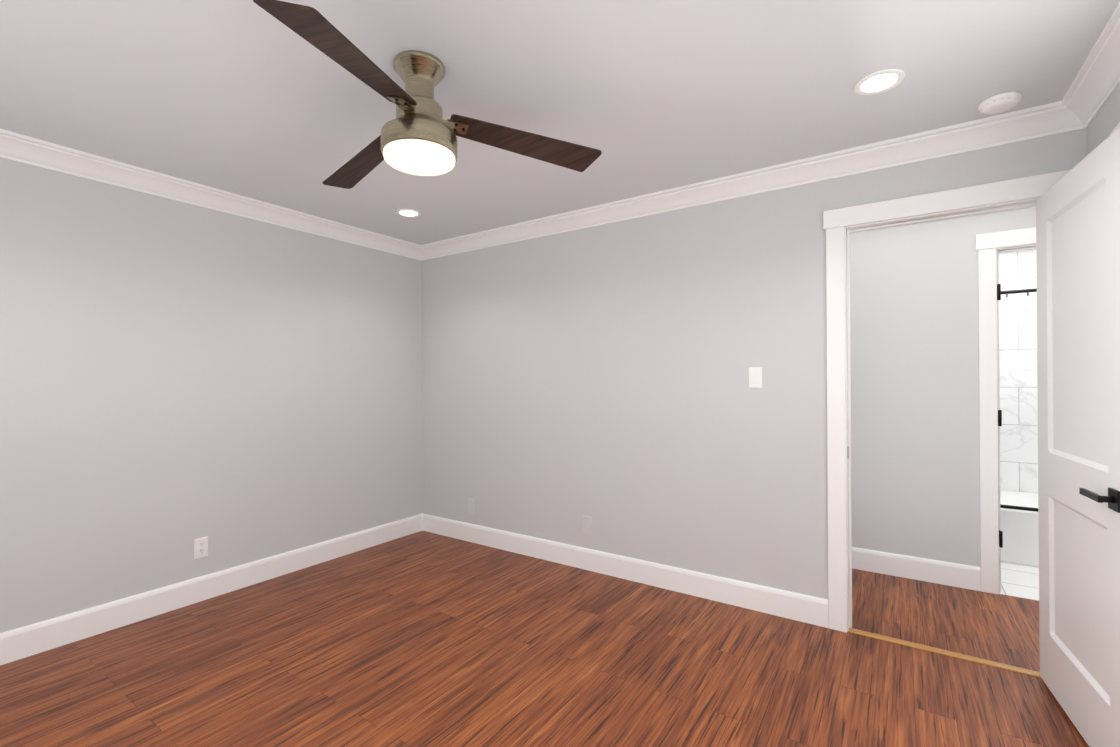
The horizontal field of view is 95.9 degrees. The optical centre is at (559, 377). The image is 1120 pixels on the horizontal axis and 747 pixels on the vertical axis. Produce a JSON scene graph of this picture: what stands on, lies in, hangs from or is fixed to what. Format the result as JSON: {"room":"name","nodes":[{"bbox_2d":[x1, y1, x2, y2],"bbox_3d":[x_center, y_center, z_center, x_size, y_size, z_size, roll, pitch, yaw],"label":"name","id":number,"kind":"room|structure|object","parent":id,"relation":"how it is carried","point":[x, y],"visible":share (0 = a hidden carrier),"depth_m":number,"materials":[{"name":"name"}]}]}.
{"room":"empty bedroom","nodes":[
{"label":"empty bedroom","id":0,"kind":"room"},
{"bbox_2d":[0,157,422,632],"bbox_3d":[-2.181,0.099,2.934,0.120,2.400,3.654,0,0,34],"label":"wall","id":1,"kind":"structure","parent":0,"point":[177,378],"depth_m":2.86,"materials":[{"name":"grey paint"}]},
{"bbox_2d":[194,536,207,558],"bbox_3d":[-2.090,0.992,2.944,0.008,0.115,0.070,0,0,34],"label":"electrical outlet plate","id":2,"kind":"object","parent":1,"relation":"attached to","point":[200,547],"visible":1,"depth_m":2.94,"materials":[{"name":"white plastic"}]},
{"bbox_2d":[0,129,419,258],"bbox_3d":[-2.097,-1.052,2.882,0.090,0.100,3.180,0,0,34],"label":"crown molding","id":3,"kind":"structure","parent":1,"relation":"attached to","point":[17,147],"depth_m":2.83,"materials":[{"name":"white paint"}]},
{"bbox_2d":[0,513,423,665],"bbox_3d":[-2.111,1.228,2.904,0.016,0.140,3.384,0,0,34],"label":"baseboard","id":4,"kind":"structure","parent":1,"relation":"attached to","point":[32,639],"depth_m":2.85,"materials":[{"name":"white paint"}]},
{"bbox_2d":[0,531,1088,746],"bbox_3d":[0.610,1.331,1.588,6.400,0.100,4.535,0,0,34],"label":"floor","id":5,"kind":"structure","parent":0,"point":[423,639],"depth_m":2.23,"materials":[{"name":"brown wood"}]},
{"bbox_2d":[849,628,1040,677],"bbox_3d":[1.776,1.275,2.355,0.746,0.008,0.044,0,0,34],"label":"threshold strip","id":6,"kind":"object","parent":5,"relation":"on","point":[957,655],"visible":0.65,"depth_m":2.33,"materials":[{"name":"brown wood"}]},
{"bbox_2d":[0,0,1119,244],"bbox_3d":[-0.465,-1.163,1.781,4.270,0.100,3.654,0,0,34],"label":"ceiling","id":7,"kind":"structure","parent":0,"point":[248,98],"depth_m":1.92,"materials":[{"name":"white paint"}]},
{"bbox_2d":[395,209,421,217],"bbox_3d":[-1.014,-1.101,3.382,0.168,0.006,0.168,0,0,34],"label":"recessed light","id":8,"kind":"object","parent":7,"relation":"in","point":[411,213],"visible":1,"depth_m":3.38,"materials":[{"name":"white plastic"}]},
{"bbox_2d":[253,0,601,188],"bbox_3d":[-0.610,-0.935,1.817,1.130,0.356,1.200,0,0,34],"label":"ceiling fan","id":9,"kind":"object","parent":7,"relation":"hanging from","point":[419,111],"depth_m":1.74,"materials":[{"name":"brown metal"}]},
{"bbox_2d":[853,69,905,94],"bbox_3d":[1.207,-1.117,1.912,0.168,0.006,0.168,0,0,34],"label":"recessed light","id":10,"kind":"object","parent":7,"relation":"in","point":[880,81],"visible":1,"depth_m":1.91,"materials":[{"name":"white plastic"}]},
{"bbox_2d":[978,91,1021,113],"bbox_3d":[1.782,-1.106,2.047,0.136,0.033,0.136,0,0,34],"label":"smoke detector","id":11,"kind":"object","parent":7,"relation":"attached to","point":[1001,102],"visible":0.98,"depth_m":2.02,"materials":[{"name":"white plastic"}]},
{"bbox_2d":[422,128,1086,598],"bbox_3d":[1.477,0.081,2.604,6.320,2.400,0.120,0,0,34],"label":"wall","id":12,"kind":"structure","parent":0,"point":[596,374],"depth_m":3.10,"materials":[{"name":"grey paint"}]},
{"bbox_2d":[583,515,591,533],"bbox_3d":[0.185,0.990,3.396,0.070,0.115,0.007,0,0,34],"label":"outlet","id":13,"kind":"object","parent":12,"relation":"attached to","point":[587,524],"visible":1,"depth_m":3.39,"materials":[{"name":"grey plastic"}]},
{"bbox_2d":[424,514,828,627],"bbox_3d":[0.111,1.220,3.439,3.048,0.140,0.016,0,0,34],"label":"baseboard","id":14,"kind":"structure","parent":12,"relation":"attached to","point":[813,610],"depth_m":3.13,"materials":[{"name":"white paint"}]},
{"bbox_2d":[416,102,1087,260],"bbox_3d":[0.463,-1.062,3.160,4.030,0.100,0.090,0,0,34],"label":"crown molding","id":15,"kind":"structure","parent":12,"relation":"attached to","point":[1038,121],"depth_m":2.65,"materials":[{"name":"white paint"}]},
{"bbox_2d":[749,367,761,387],"bbox_3d":[1.079,-0.001,2.793,0.070,0.115,0.011,0,0,34],"label":"switch plate","id":16,"kind":"object","parent":12,"relation":"attached to","point":[755,377],"visible":1,"depth_m":2.79,"materials":[{"name":"white plastic"}]},
{"bbox_2d":[823,169,1070,632],"bbox_3d":[1.793,0.211,2.392,0.946,2.135,0.168,0,0,34],"label":"door frame","id":17,"kind":"structure","parent":12,"relation":"attached to","point":[840,225],"depth_m":2.55,"materials":[{"name":"white paint"}]},
{"bbox_2d":[1036,127,1119,746],"bbox_3d":[1.872,0.254,1.815,0.125,2.020,0.755,0,0,28],"label":"door leaf","id":18,"kind":"structure","parent":17,"relation":"attached to","point":[1078,281],"depth_m":1.79,"materials":[{"name":"white paint"}]},
{"bbox_2d":[850,207,1035,566],"bbox_3d":[2.318,0.080,3.245,5.640,2.400,0.120,0,0,34],"label":"wall","id":19,"kind":"structure","parent":0,"point":[915,445],"depth_m":3.20,"materials":[{"name":"grey paint"}]},
{"bbox_2d":[852,547,980,590],"bbox_3d":[1.282,1.216,3.860,2.983,0.140,0.016,0,0,34],"label":"baseboard","id":20,"kind":"structure","parent":19,"relation":"attached to","point":[916,568],"depth_m":3.19,"materials":[{"name":"white paint"}]},
{"bbox_2d":[975,227,1035,594],"bbox_3d":[2.929,0.208,2.834,0.928,2.135,0.168,0,0,34],"label":"door frame","id":21,"kind":"structure","parent":19,"relation":"attached to","point":[989,247],"depth_m":3.00,"materials":[{"name":"white paint"}]},
{"bbox_2d":[997,284,1002,547],"bbox_3d":[2.591,0.222,2.977,0.015,1.544,0.044,0,0,34],"label":"bathroom hinge","id":22,"kind":"object","parent":21,"relation":"attached to","point":[1000,417],"visible":0.98,"depth_m":2.96,"materials":[{"name":"black metal"}]},
{"bbox_2d":[999,250,1037,492],"bbox_3d":[3.708,0.076,4.058,2.640,2.400,0.120,0,0,34],"label":"tiled wall","id":23,"kind":"structure","parent":0,"point":[1018,388],"depth_m":4.00,"materials":[{"name":"tile"}]},
{"bbox_2d":[1001,288,1036,297],"bbox_3d":[3.264,-0.588,3.405,2.400,0.062,0.053,0,0,34],"label":"rail","id":24,"kind":"object","parent":23,"relation":"attached to","point":[1027,291],"visible":0.23,"depth_m":3.47,"materials":[{"name":"black"}]},
{"bbox_2d":[1000,562,1038,600],"bbox_3d":[3.309,1.325,3.452,2.640,0.101,1.570,0,0,34],"label":"floor","id":25,"kind":"structure","parent":0,"point":[1019,580],"depth_m":3.17,"materials":[{"name":"white tile"}]},
{"bbox_2d":[1000,490,1038,566],"bbox_3d":[3.463,1.080,3.684,2.394,0.392,0.767,0,0,34],"label":"bathtub","id":26,"kind":"object","parent":25,"relation":"on","point":[1019,515],"visible":0.06,"depth_m":3.46,"materials":[{"name":"white ceramic"}]},
{"bbox_2d":[1086,84,1119,154],"bbox_3d":[1.263,0.075,0.619,0.120,2.400,3.414,0,0,34],"label":"wall","id":27,"kind":"structure","parent":0,"point":[1104,123],"depth_m":1.89,"materials":[{"name":"grey paint"}]},
{"bbox_2d":[1056,2,1119,129],"bbox_3d":[1.172,-1.075,0.684,0.090,0.100,3.180,0,0,34],"label":"crown molding","id":28,"kind":"structure","parent":27,"relation":"attached to","point":[1088,92],"depth_m":1.84,"materials":[{"name":"white paint"}]},
{"bbox_2d":[1110,122,1119,134],"bbox_3d":[1.732,0.208,1.337,0.144,2.135,0.950,0,0,34],"label":"door frame","id":29,"kind":"structure","parent":27,"relation":"attached to","point":[1116,127],"depth_m":1.73,"materials":[{"name":"white paint"}]}
]}

